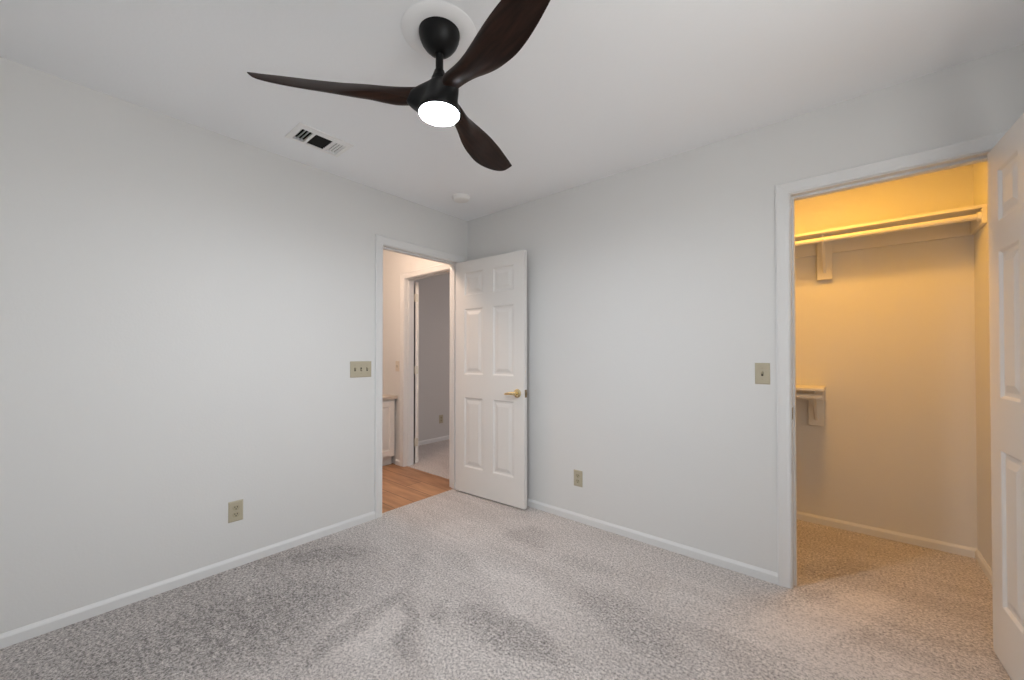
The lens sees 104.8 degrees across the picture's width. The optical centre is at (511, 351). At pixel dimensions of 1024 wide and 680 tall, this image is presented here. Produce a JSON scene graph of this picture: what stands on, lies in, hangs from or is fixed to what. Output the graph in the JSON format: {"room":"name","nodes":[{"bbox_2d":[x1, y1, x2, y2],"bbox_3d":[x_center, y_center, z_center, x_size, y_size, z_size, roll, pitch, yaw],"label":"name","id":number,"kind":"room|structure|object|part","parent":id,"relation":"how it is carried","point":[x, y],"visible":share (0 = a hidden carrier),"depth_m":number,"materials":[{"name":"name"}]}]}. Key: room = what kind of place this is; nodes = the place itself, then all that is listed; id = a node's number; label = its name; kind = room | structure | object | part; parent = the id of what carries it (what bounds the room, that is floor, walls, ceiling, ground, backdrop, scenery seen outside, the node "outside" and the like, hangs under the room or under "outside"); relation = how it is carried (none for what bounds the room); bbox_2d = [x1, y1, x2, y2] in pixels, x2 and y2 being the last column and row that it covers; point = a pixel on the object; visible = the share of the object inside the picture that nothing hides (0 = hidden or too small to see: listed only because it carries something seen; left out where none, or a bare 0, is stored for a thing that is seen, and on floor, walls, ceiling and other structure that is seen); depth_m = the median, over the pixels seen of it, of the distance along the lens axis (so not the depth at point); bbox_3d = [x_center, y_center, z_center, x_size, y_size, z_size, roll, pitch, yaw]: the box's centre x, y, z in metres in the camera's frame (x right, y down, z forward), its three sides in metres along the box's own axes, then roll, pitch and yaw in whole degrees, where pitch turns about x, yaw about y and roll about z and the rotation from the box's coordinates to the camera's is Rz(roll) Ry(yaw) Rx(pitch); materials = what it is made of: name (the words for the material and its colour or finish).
{"room":"empty bedroom","nodes":[
{"label":"empty bedroom","id":0,"kind":"room"},
{"bbox_2d":[0,57,466,633],"bbox_3d":[-1.442,0.008,2.505,0.115,2.440,3.050,0,-1,40],"label":"wall","id":1,"kind":"structure","parent":0,"point":[186,309],"depth_m":2.01,"materials":[{"name":"paint"}]},
{"bbox_2d":[0,511,374,648],"bbox_3d":[-1.696,1.197,2.097,0.012,0.056,2.117,0,-1,40],"label":"baseboard","id":2,"kind":"structure","parent":1,"relation":"attached to","point":[12,637],"depth_m":2.00,"materials":[{"name":"white paint"}]},
{"bbox_2d":[228,499,242,522],"bbox_3d":[-1.573,0.910,2.248,0.008,0.116,0.072,0,-1,40],"label":"wall outlet","id":3,"kind":"object","parent":1,"relation":"attached to","point":[235,508],"visible":1,"depth_m":2.24,"materials":[{"name":"beige plastic"}]},
{"bbox_2d":[232,505,239,510],"bbox_3d":[-1.571,0.890,2.246,0.002,0.027,0.034,0,-1,40],"label":"receptacle","id":4,"kind":"object","parent":3,"relation":"attached to","point":[234,507],"depth_m":2.25,"materials":[{"name":"beige plastic"}]},
{"bbox_2d":[350,361,370,377],"bbox_3d":[-1.079,0.129,2.827,0.021,0.115,0.162,0,-1,40],"label":"light switch","id":5,"kind":"object","parent":1,"relation":"attached to","point":[357,368],"visible":1,"depth_m":2.83,"materials":[{"name":"beige plastic"}]},
{"bbox_2d":[374,234,464,518],"bbox_3d":[-0.772,0.186,3.292,0.148,2.100,0.886,0,-1,40],"label":"trim","id":6,"kind":"structure","parent":1,"relation":"attached to","point":[382,243],"depth_m":3.01,"materials":[{"name":"white paint"}]},
{"bbox_2d":[456,250,526,509],"bbox_3d":[-0.191,0.219,3.293,0.765,2.010,0.152,0,-1,37],"label":"door","id":7,"kind":"structure","parent":1,"relation":"in","point":[491,292],"depth_m":3.25,"materials":[{"name":"white paint"}]},
{"bbox_3d":[-0.011,0.330,3.091,0.112,0.030,0.048,0,-1,37],"label":"lever","id":8,"kind":"part","parent":7,"relation":"part of","materials":[{"name":"gold metal"}]},
{"bbox_2d":[414,273,449,440],"bbox_3d":[-0.677,0.042,6.030,0.115,2.440,3.085,0,-1,40],"label":"wall","id":9,"kind":"structure","parent":0,"point":[434,292],"depth_m":5.47,"materials":[{"name":"grey paint"}]},
{"bbox_2d":[418,435,448,445],"bbox_3d":[-0.628,1.234,5.978,0.012,0.056,3.085,0,-1,40],"label":"baseboard","id":10,"kind":"structure","parent":9,"relation":"attached to","point":[442,438],"depth_m":5.43,"materials":[{"name":"white paint"}]},
{"bbox_2d":[439,415,442,422],"bbox_3d":[-0.996,0.953,5.551,0.008,0.116,0.072,0,-1,40],"label":"wall outlet","id":11,"kind":"object","parent":9,"relation":"attached to","point":[440,416],"visible":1,"depth_m":5.54,"materials":[{"name":"beige plastic"}]},
{"bbox_2d":[0,439,1010,679],"bbox_3d":[0.261,1.260,3.135,5.380,0.050,6.465,0,-1,40],"label":"floor","id":12,"kind":"structure","parent":0,"point":[453,584],"depth_m":1.84,"materials":[{"name":"carpet"}]},
{"bbox_2d":[382,399,394,465],"bbox_3d":[-1.959,0.883,4.005,0.613,0.724,1.380,0,-1,40],"label":"base cabinet","id":13,"kind":"object","parent":12,"relation":"on","point":[388,408],"visible":0.12,"depth_m":4.28,"materials":[{"name":"white paint"}]},
{"bbox_2d":[383,394,397,399],"bbox_3d":[-1.959,0.503,4.008,0.635,0.034,1.418,0,-1,40],"label":"countertop","id":14,"kind":"structure","parent":13,"relation":"on","point":[385,397],"depth_m":4.28,"materials":[{"name":"beige laminate"}]},
{"bbox_2d":[0,0,1023,220],"bbox_3d":[0.285,-1.256,3.148,5.500,0.100,6.550,0,-1,40],"label":"ceiling","id":15,"kind":"structure","parent":0,"point":[599,89],"depth_m":1.69,"materials":[{"name":"paint"}]},
{"bbox_2d":[285,122,353,156],"bbox_3d":[-1.107,-1.261,2.273,0.208,0.104,0.300,0,-1,40],"label":"ceiling vent","id":16,"kind":"object","parent":15,"relation":"in","point":[324,141],"visible":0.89,"depth_m":2.27,"materials":[{"name":"white metal"}]},
{"bbox_2d":[247,0,549,170],"bbox_3d":[-0.152,-1.060,1.507,1.143,0.321,1.162,0,-1,40],"label":"ceiling fan","id":17,"kind":"object","parent":15,"relation":"hanging from","point":[511,23],"visible":1,"depth_m":1.44,"materials":[{"name":"black metal"}]},
{"bbox_3d":[-0.626,-0.972,1.450,0.667,0.099,0.091,0,-1,-10],"label":"blade","id":18,"kind":"part","parent":17,"relation":"part of","materials":[{"name":"brown wood"}]},
{"bbox_3d":[-0.156,-0.969,1.841,0.091,0.099,0.667,0,-1,20],"label":"blade","id":19,"kind":"part","parent":17,"relation":"part of","materials":[{"name":"brown wood"}]},
{"bbox_3d":[-0.052,-0.974,1.238,0.091,0.099,0.667,0,-1,-40],"label":"blade","id":20,"kind":"part","parent":17,"relation":"part of","materials":[{"name":"brown wood"}]},
{"bbox_2d":[401,0,476,60],"bbox_3d":[-0.278,-1.219,1.512,0.284,0.004,0.284,0,-1,40],"label":"ceiling medallion","id":21,"kind":"object","parent":15,"relation":"attached to","point":[414,15],"visible":0.68,"depth_m":1.46,"materials":[{"name":"paint"}]},
{"bbox_2d":[452,193,469,202],"bbox_3d":[-0.399,-1.190,3.082,0.142,0.032,0.142,0,-1,40],"label":"smoke detector","id":22,"kind":"object","parent":15,"relation":"attached to","point":[459,197],"visible":1,"depth_m":3.04,"materials":[{"name":"white plastic"}]},
{"bbox_2d":[383,44,1023,572],"bbox_3d":[0.255,0.014,3.139,5.150,2.440,0.115,0,-1,40],"label":"wall","id":23,"kind":"structure","parent":0,"point":[651,287],"depth_m":2.42,"materials":[{"name":"paint"}]},
{"bbox_2d":[396,361,398,370],"bbox_3d":[-1.270,0.163,4.344,0.070,0.115,0.021,0,-1,40],"label":"light switch","id":24,"kind":"object","parent":23,"relation":"attached to","point":[397,362],"visible":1,"depth_m":4.34,"materials":[{"name":"beige plastic"}]},
{"bbox_2d":[414,282,418,462],"bbox_3d":[-1.180,0.234,4.735,0.047,2.008,0.760,0,-1,-19],"label":"door","id":25,"kind":"structure","parent":23,"relation":"in","point":[416,285],"depth_m":4.39,"materials":[{"name":"white paint"}]},
{"bbox_2d":[400,264,449,466],"bbox_3d":[-0.835,0.196,4.064,0.890,2.095,0.148,0,-1,40],"label":"trim","id":26,"kind":"structure","parent":23,"relation":"attached to","point":[407,279],"depth_m":4.29,"materials":[{"name":"white paint"}]},
{"bbox_2d":[574,469,582,486],"bbox_3d":[0.478,0.921,2.860,0.072,0.116,0.008,0,-1,40],"label":"wall outlet","id":27,"kind":"object","parent":23,"relation":"attached to","point":[578,475],"visible":1,"depth_m":2.85,"materials":[{"name":"beige plastic"}]},
{"bbox_2d":[527,498,777,584],"bbox_3d":[0.491,1.204,2.844,2.378,0.056,0.012,0,-1,40],"label":"baseboard","id":28,"kind":"structure","parent":23,"relation":"attached to","point":[753,571],"depth_m":2.45,"materials":[{"name":"white paint"}]},
{"bbox_2d":[755,363,769,384],"bbox_3d":[1.346,0.120,2.122,0.070,0.115,0.021,0,-1,40],"label":"light switch","id":29,"kind":"object","parent":23,"relation":"attached to","point":[762,370],"visible":1,"depth_m":2.12,"materials":[{"name":"beige plastic"}]},
{"bbox_2d":[775,131,1006,588],"bbox_3d":[1.753,0.170,1.854,0.840,2.105,0.132,0,-1,40],"label":"trim","id":30,"kind":"structure","parent":23,"relation":"attached to","point":[972,151],"depth_m":2.05,"materials":[{"name":"white paint"}]},
{"bbox_2d":[987,113,1023,679],"bbox_3d":[1.751,0.198,1.321,0.152,2.015,0.708,0,-1,37],"label":"door","id":31,"kind":"structure","parent":23,"relation":"in","point":[1006,158],"depth_m":1.47,"materials":[{"name":"white paint"}]},
{"bbox_2d":[795,164,976,548],"bbox_3d":[2.057,0.013,3.025,1.945,2.440,0.115,0,-1,40],"label":"wall","id":32,"kind":"structure","parent":0,"point":[890,338],"depth_m":2.58,"materials":[{"name":"paint"}]},
{"bbox_2d":[796,385,825,400],"bbox_3d":[1.665,0.300,3.086,1.225,0.103,0.295,0,-1,40],"label":"closet shelf","id":33,"kind":"object","parent":32,"relation":"attached to","point":[800,389],"visible":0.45,"depth_m":2.76,"materials":[{"name":"white paint"}]},
{"bbox_2d":[796,394,821,399],"bbox_3d":[1.587,0.308,3.002,1.215,0.033,0.033,0,-1,40],"label":"closet rod","id":34,"kind":"object","parent":33,"relation":"attached to","point":[799,396],"visible":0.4,"depth_m":2.64,"materials":[{"name":"white paint"}]},
{"bbox_2d":[808,391,823,425],"bbox_3d":[2.089,0.396,2.719,0.086,0.265,0.268,0,-1,40],"label":"shelf bracket","id":35,"kind":"object","parent":33,"relation":"attached to","point":[816,407],"visible":0.87,"depth_m":2.80,"materials":[{"name":"white paint"}]},
{"bbox_3d":[2.097,0.381,2.729,0.022,0.235,0.205,0,-1,40],"label":"arm","id":36,"kind":"part","parent":35,"relation":"part of","materials":[{"name":"white paint"}]},
{"bbox_2d":[797,511,976,557],"bbox_3d":[2.016,1.205,2.965,1.945,0.056,0.012,0,-1,40],"label":"baseboard","id":37,"kind":"structure","parent":32,"relation":"attached to","point":[966,551],"depth_m":2.57,"materials":[{"name":"white paint"}]},
{"bbox_2d":[795,204,986,257],"bbox_3d":[1.932,-0.742,2.869,1.925,0.103,0.295,0,-1,40],"label":"closet shelf","id":38,"kind":"object","parent":32,"relation":"attached to","point":[967,228],"visible":0.59,"depth_m":2.49,"materials":[{"name":"white paint"}]},
{"bbox_2d":[817,234,832,279],"bbox_3d":[2.129,-0.642,2.695,0.086,0.269,0.268,0,-1,40],"label":"shelf bracket","id":39,"kind":"object","parent":38,"relation":"attached to","point":[824,249],"visible":0.98,"depth_m":2.77,"materials":[{"name":"white paint"}]},
{"bbox_3d":[2.137,-0.657,2.704,0.022,0.239,0.205,0,-1,40],"label":"arm","id":40,"kind":"part","parent":39,"relation":"part of","materials":[{"name":"white paint"}]},
{"bbox_2d":[795,211,981,245],"bbox_3d":[1.851,-0.737,2.788,1.906,0.054,0.054,0,-1,40],"label":"closet rod","id":41,"kind":"object","parent":38,"relation":"attached to","point":[978,215],"visible":0.65,"depth_m":2.38,"materials":[{"name":"white paint"}]},
{"bbox_2d":[976,211,981,221],"bbox_3d":[2.572,-0.743,2.175,0.014,0.054,0.054,0,-1,40],"label":"socket","id":42,"kind":"object","parent":41,"relation":"attached to","point":[978,214],"depth_m":2.16,"materials":[{"name":"white paint"}]},
{"bbox_2d":[973,161,991,569],"bbox_3d":[2.530,0.004,1.990,0.115,2.440,1.080,0,-1,40],"label":"wall","id":43,"kind":"structure","parent":0,"point":[980,170],"depth_m":2.22,"materials":[{"name":"paint"}]},
{"bbox_2d":[975,549,991,584],"bbox_3d":[2.440,1.195,1.971,0.012,0.056,0.953,0,-1,40],"label":"baseboard","id":44,"kind":"structure","parent":43,"relation":"attached to","point":[979,558],"depth_m":2.19,"materials":[{"name":"white paint"}]}
]}

